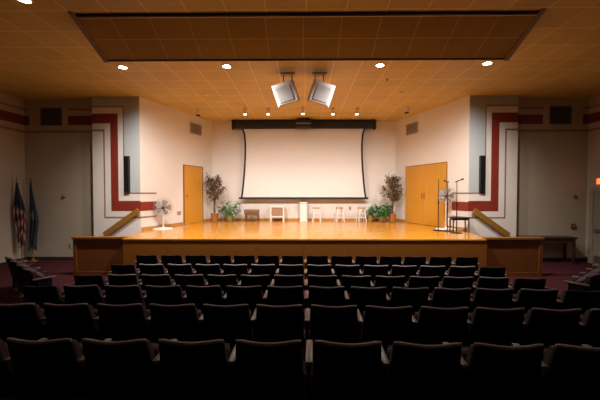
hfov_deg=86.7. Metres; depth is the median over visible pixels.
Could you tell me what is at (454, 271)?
chair
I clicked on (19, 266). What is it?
chair
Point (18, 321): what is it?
chair
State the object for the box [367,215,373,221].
pot
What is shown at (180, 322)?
chair
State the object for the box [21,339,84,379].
chair back
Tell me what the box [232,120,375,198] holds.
projection screen
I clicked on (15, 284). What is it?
chair
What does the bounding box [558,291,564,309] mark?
cushion
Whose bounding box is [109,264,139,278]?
chair
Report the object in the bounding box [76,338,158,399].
chair
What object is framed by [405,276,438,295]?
chair
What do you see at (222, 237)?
stage platform
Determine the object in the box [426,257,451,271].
chair
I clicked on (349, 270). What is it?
chair
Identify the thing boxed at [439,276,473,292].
chair
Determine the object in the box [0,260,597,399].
floor
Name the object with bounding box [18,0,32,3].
recessed light
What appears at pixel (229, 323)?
chair
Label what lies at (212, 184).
ficus tree
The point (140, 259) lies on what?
chair
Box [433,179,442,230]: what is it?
microphone stand
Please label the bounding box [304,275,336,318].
chair
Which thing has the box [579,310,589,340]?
armrest
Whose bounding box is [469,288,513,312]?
chair
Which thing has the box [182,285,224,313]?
chair
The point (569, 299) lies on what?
chair
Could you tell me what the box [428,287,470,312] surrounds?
chair
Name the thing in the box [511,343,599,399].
chair
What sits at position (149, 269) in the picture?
chair
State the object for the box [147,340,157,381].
armrest
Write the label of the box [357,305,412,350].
chair
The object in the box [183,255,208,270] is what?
chair
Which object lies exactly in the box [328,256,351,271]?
chair
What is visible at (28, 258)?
baseboard
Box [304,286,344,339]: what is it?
chair
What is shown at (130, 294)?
chair
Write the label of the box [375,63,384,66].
recessed light
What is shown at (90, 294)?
chair
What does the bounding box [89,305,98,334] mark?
cushion
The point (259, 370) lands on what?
chair
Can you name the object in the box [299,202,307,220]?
pedestal
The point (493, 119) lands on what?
wall
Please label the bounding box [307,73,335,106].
ceiling speaker
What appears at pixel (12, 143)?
wall
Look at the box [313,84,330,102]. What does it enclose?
grille
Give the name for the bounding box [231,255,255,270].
chair
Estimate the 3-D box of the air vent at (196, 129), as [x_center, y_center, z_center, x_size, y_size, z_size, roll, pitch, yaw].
[-3.801,-2.592,11.630,0.026,0.400,0.640,0,1,20]
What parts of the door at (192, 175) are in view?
frame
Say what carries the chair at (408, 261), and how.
on the floor
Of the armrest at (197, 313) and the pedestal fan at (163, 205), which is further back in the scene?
the pedestal fan at (163, 205)
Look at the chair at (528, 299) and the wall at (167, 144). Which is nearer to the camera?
the chair at (528, 299)
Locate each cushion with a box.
[0,339,12,380]
[25,268,37,286]
[35,304,46,334]
[36,272,45,277]
[57,286,64,304]
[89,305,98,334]
[98,286,104,303]
[139,287,145,307]
[143,305,149,334]
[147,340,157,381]
[152,344,158,383]
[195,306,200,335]
[224,341,230,381]
[226,345,230,383]
[386,345,392,383]
[415,309,419,336]
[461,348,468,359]
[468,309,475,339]
[514,290,519,307]
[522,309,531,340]
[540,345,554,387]
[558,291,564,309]
[575,277,585,282]
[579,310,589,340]
[583,273,597,290]
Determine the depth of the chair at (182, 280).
4.90 m
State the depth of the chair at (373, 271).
5.77 m
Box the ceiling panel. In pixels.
[67,8,546,62]
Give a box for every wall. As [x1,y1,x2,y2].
[0,92,26,262]
[24,99,93,256]
[92,96,140,235]
[139,97,212,230]
[212,121,395,217]
[395,95,469,230]
[468,95,518,236]
[516,98,588,257]
[585,94,599,257]
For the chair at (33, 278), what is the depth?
5.52 m
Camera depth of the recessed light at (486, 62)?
6.83 m
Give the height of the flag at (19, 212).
2.540 m
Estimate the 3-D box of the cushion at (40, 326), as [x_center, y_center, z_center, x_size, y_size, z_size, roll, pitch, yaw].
[-2.785,1.192,3.159,0.462,0.334,0.206,0,1,1]
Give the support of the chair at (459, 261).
on the floor
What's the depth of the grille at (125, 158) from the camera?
9.18 m
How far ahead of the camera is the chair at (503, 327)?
2.97 m
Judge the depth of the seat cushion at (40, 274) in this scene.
5.66 m
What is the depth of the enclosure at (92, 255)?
7.84 m
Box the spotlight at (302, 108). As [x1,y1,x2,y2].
[301,107,304,114]
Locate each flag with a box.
[13,176,27,262]
[28,176,38,261]
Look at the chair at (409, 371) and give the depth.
2.09 m
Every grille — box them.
[124,157,127,190]
[276,84,293,102]
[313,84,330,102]
[481,156,485,190]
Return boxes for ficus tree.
[204,172,226,221]
[380,174,403,222]
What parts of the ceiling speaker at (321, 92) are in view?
mount plate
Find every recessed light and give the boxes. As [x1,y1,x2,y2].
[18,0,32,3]
[118,65,127,68]
[222,64,230,67]
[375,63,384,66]
[482,61,492,64]
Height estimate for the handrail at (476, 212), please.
0.838 m
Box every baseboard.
[0,257,26,266]
[27,257,72,259]
[141,222,183,229]
[218,218,388,220]
[446,225,466,230]
[543,258,584,260]
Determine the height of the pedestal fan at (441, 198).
1.435 m
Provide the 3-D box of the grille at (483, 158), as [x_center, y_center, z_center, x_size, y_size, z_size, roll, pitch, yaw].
[5.225,-0.750,9.075,0.120,0.980,0.006,0,1,1]
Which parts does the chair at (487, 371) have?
armrest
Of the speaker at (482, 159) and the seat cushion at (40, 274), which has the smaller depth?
the seat cushion at (40, 274)
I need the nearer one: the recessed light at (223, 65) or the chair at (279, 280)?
the chair at (279, 280)
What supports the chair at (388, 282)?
on the floor
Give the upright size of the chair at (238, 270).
0.761 m
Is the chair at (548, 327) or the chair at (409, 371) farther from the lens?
the chair at (548, 327)
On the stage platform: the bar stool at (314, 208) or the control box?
the bar stool at (314, 208)
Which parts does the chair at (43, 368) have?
armrest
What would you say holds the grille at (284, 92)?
attached to the ceiling speaker at (285, 93)
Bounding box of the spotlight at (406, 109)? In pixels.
[404,106,408,113]
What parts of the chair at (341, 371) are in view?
armrest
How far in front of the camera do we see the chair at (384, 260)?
6.65 m
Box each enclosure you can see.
[71,236,127,275]
[481,237,544,276]
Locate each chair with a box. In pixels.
[0,303,46,341]
[0,339,13,397]
[2,338,84,399]
[5,256,27,293]
[10,260,37,284]
[16,263,47,298]
[19,286,64,307]
[22,267,55,286]
[40,303,98,341]
[61,285,104,308]
[71,275,107,289]
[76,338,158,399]
[93,303,149,340]
[101,285,145,307]
[105,274,141,286]
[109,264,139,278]
[134,255,160,267]
[137,264,167,278]
[138,274,174,289]
[142,285,185,308]
[145,303,201,342]
[152,339,231,399]
[159,255,184,268]
[165,264,194,278]
[172,274,206,290]
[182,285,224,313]
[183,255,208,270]
[193,264,221,281]
[198,304,252,348]
[204,274,237,294]
[208,255,232,270]
[220,264,248,282]
[222,285,263,314]
[227,339,304,399]
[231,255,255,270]
[237,275,269,302]
[248,264,275,284]
[250,304,304,347]
[255,255,278,274]
[263,286,303,319]
[270,275,303,302]
[276,264,303,287]
[279,255,303,275]
[304,256,327,287]
[304,264,331,301]
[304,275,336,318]
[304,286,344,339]
[304,305,357,373]
[305,340,381,399]
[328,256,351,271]
[331,265,359,283]
[337,275,370,303]
[345,286,385,318]
[352,256,376,270]
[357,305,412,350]
[360,265,387,283]
[371,276,404,295]
[377,256,401,271]
[381,341,461,399]
[386,287,428,316]
[388,265,416,283]
[401,256,425,269]
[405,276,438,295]
[412,306,468,346]
[416,265,444,281]
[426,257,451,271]
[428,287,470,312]
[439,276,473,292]
[442,342,544,399]
[445,266,474,281]
[451,257,479,270]
[465,307,524,346]
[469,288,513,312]
[472,277,508,293]
[474,267,507,281]
[508,278,548,293]
[511,288,557,312]
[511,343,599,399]
[520,308,581,347]
[555,290,599,313]
[564,272,599,290]
[572,269,599,290]
[575,308,599,347]
[584,268,599,290]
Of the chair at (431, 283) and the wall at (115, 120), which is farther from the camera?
the wall at (115, 120)
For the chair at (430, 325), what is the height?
0.761 m
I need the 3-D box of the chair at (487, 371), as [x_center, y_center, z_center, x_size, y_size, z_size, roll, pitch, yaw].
[1.327,1.292,2.204,0.529,0.761,0.408,0,1,2]
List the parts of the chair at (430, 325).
armrest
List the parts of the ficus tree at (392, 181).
pot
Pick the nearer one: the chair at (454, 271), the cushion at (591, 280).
the cushion at (591, 280)
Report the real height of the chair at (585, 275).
0.744 m
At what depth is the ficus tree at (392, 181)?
11.76 m
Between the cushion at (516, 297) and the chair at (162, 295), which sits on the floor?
the chair at (162, 295)
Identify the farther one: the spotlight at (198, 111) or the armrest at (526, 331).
the spotlight at (198, 111)
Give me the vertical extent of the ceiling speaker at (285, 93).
0.778 m
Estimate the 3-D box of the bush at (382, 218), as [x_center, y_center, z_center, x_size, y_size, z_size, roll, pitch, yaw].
[3.108,0.460,11.973,0.923,0.740,0.789,0,1,1]
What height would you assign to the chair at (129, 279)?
0.761 m
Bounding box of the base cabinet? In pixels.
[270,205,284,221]
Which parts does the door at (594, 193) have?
kick plate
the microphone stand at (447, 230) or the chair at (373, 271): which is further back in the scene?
the microphone stand at (447, 230)
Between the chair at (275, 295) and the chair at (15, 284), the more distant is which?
the chair at (15, 284)
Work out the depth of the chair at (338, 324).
3.04 m
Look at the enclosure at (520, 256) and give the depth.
7.72 m
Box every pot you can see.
[226,215,232,221]
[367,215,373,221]
[379,216,385,221]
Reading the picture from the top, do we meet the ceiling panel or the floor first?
the ceiling panel
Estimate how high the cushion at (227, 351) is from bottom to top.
0.334 m
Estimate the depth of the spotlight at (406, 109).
10.31 m
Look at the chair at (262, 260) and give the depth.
6.74 m
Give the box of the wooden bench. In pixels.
[244,209,258,221]
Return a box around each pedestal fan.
[153,198,173,229]
[435,187,455,230]
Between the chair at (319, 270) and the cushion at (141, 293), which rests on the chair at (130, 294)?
the cushion at (141, 293)
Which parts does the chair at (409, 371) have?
armrest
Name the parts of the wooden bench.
seat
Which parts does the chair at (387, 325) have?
armrest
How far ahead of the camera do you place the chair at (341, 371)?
2.11 m
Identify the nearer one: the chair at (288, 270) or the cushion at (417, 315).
the cushion at (417, 315)
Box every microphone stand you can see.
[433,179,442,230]
[443,180,452,231]
[450,178,463,233]
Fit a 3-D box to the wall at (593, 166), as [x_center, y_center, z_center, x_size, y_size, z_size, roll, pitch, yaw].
[8.464,-0.443,3.197,0.103,4.830,12.600,0,1,1]
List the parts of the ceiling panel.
edge trim, edge trim, edge trim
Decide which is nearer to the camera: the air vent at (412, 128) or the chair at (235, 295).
the chair at (235, 295)
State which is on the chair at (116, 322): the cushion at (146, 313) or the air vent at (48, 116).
the cushion at (146, 313)
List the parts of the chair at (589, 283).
armrest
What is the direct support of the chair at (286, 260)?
on the floor
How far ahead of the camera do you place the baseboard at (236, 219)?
12.60 m
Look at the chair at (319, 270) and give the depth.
5.82 m
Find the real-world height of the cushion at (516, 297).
0.334 m
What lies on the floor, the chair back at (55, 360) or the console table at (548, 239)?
the console table at (548, 239)
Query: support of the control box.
attached to the projection screen
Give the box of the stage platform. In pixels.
[123,220,486,277]
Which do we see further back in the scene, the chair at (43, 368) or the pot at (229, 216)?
the pot at (229, 216)
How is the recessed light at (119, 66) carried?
in the ceiling
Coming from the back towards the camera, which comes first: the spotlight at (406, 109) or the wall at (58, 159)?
the spotlight at (406, 109)
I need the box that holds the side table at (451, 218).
[449,217,470,232]
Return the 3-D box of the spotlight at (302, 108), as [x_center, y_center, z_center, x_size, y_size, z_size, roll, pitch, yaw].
[0.096,-2.920,10.432,0.124,0.224,0.124,0,1,1]
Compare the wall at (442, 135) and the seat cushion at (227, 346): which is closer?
the seat cushion at (227, 346)
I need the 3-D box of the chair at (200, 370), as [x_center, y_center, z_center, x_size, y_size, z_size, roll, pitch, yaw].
[-0.742,1.296,2.271,0.529,0.761,0.408,0,1,1]
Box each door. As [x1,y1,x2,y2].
[183,165,202,224]
[405,162,446,226]
[588,188,599,264]
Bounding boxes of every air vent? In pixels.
[40,108,61,125]
[190,122,201,135]
[406,121,417,135]
[549,106,571,123]
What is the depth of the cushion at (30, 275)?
5.48 m
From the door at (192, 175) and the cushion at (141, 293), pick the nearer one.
the cushion at (141, 293)
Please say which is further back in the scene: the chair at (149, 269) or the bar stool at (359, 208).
the bar stool at (359, 208)
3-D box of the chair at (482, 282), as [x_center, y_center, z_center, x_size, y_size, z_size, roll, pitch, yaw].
[2.897,1.526,4.926,0.529,0.761,0.408,0,1,2]
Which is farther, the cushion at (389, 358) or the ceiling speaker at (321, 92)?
the ceiling speaker at (321, 92)
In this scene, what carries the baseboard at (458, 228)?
attached to the wall at (442, 135)
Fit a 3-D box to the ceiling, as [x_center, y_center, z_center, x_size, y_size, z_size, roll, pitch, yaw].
[0.053,-2.947,4.780,16.960,0.100,15.900,0,1,1]
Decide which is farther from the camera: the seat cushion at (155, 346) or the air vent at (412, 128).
the air vent at (412, 128)
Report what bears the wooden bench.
on the stage platform
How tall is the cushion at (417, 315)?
0.334 m
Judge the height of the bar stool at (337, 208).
0.558 m
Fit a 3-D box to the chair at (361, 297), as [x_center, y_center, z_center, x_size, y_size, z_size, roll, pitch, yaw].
[0.834,1.446,4.099,0.529,0.761,0.408,0,1,2]
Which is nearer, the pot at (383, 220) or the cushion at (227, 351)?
the cushion at (227, 351)
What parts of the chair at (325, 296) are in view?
armrest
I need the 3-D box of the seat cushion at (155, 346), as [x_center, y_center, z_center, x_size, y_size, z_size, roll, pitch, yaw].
[-1.233,1.220,2.336,0.430,0.329,0.121,0,1,1]
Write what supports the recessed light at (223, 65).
in the ceiling
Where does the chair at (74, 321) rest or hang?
on the floor
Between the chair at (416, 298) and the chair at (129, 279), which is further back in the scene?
the chair at (129, 279)
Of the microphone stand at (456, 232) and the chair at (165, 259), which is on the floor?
the chair at (165, 259)
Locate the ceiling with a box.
[0,0,599,121]
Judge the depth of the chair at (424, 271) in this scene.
5.73 m
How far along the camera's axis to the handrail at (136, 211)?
9.23 m
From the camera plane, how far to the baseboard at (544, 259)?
9.45 m
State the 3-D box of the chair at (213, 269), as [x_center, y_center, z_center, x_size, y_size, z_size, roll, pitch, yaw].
[-1.725,1.554,6.026,0.529,0.761,0.408,0,1,1]
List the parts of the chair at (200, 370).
armrest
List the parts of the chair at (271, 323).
armrest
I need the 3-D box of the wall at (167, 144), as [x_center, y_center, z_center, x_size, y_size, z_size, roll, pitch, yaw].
[-4.154,-0.631,10.987,0.176,4.830,3.542,0,1,20]
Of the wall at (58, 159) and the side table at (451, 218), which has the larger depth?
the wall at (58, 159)
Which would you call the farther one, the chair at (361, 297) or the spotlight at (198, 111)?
the spotlight at (198, 111)
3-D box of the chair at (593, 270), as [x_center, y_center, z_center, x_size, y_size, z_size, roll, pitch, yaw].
[5.559,1.565,5.947,0.572,0.744,0.405,-1,2,-37]
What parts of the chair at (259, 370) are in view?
armrest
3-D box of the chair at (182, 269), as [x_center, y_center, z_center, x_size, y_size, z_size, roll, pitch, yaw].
[-2.250,1.554,6.034,0.529,0.761,0.408,0,1,1]
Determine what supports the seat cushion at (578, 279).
on the chair at (589, 283)
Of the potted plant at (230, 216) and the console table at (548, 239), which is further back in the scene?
the potted plant at (230, 216)
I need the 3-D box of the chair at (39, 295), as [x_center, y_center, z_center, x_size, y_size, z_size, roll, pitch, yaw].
[-3.330,1.452,4.191,0.529,0.744,0.405,0,1,1]
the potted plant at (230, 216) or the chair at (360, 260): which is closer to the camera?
the chair at (360, 260)
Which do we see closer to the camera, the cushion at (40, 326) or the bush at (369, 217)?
the cushion at (40, 326)
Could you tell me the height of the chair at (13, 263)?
0.744 m
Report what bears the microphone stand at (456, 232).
on the stage platform
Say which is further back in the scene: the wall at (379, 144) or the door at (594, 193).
the wall at (379, 144)
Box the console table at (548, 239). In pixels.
[516,236,577,263]
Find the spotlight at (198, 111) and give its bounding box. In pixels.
[196,109,200,115]
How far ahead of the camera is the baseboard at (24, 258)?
9.24 m
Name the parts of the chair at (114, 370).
armrest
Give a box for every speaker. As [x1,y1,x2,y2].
[124,156,129,191]
[271,73,299,107]
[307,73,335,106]
[479,156,485,191]
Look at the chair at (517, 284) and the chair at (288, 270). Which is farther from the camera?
the chair at (288, 270)
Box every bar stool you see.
[312,207,320,221]
[334,207,344,221]
[356,207,366,221]
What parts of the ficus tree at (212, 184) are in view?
pot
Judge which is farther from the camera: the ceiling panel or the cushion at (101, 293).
the ceiling panel
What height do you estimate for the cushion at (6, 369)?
0.334 m
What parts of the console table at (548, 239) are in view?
leg, leg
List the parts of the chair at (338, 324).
armrest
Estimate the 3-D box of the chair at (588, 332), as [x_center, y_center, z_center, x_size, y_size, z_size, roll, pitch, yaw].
[2.877,1.369,3.072,0.529,0.761,0.408,0,1,2]
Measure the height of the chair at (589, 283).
0.744 m
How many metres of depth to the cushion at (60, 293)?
4.10 m
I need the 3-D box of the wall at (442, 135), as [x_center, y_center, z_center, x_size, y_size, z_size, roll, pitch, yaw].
[4.395,-0.629,10.893,0.176,4.830,3.542,0,1,-18]
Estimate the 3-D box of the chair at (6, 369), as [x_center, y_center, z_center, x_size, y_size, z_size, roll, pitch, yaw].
[-2.291,1.296,2.297,0.529,0.761,0.408,0,1,1]
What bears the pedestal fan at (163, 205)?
on the stage platform
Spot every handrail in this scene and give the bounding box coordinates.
[103,208,139,235]
[472,208,510,236]
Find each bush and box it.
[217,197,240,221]
[366,205,375,221]
[370,203,392,221]
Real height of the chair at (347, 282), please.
0.761 m
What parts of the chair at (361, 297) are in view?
armrest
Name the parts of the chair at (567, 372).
armrest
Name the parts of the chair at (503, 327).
armrest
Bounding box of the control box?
[296,118,310,128]
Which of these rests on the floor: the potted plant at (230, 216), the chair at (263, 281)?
the chair at (263, 281)
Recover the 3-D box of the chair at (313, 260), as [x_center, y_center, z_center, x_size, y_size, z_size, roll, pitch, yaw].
[0.351,1.542,6.875,0.529,0.744,0.405,0,1,2]
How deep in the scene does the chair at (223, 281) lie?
4.89 m
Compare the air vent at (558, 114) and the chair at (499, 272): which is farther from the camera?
the air vent at (558, 114)
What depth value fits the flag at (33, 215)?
9.39 m
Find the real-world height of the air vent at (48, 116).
0.520 m
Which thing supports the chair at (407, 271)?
on the floor
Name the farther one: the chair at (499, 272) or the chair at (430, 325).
the chair at (499, 272)
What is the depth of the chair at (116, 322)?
3.08 m
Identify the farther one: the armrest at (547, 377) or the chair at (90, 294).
the chair at (90, 294)
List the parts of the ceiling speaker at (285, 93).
mount plate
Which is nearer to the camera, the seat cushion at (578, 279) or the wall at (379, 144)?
the seat cushion at (578, 279)
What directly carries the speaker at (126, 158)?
attached to the wall at (115, 120)
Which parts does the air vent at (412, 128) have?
plate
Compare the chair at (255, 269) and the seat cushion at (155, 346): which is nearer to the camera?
the seat cushion at (155, 346)
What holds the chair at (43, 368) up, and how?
on the floor
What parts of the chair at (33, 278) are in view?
armrest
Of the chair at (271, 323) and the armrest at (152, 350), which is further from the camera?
the chair at (271, 323)
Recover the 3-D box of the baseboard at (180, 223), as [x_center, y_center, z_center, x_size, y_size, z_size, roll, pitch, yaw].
[-4.348,0.831,10.193,0.020,0.085,1.810,0,1,20]
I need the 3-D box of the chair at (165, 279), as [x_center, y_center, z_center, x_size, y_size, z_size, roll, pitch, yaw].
[-2.260,1.522,5.083,0.529,0.761,0.408,0,1,1]
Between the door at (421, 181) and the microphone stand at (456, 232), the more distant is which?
the door at (421, 181)
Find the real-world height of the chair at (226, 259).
0.744 m
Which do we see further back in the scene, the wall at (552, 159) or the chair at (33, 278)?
the wall at (552, 159)
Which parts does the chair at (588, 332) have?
armrest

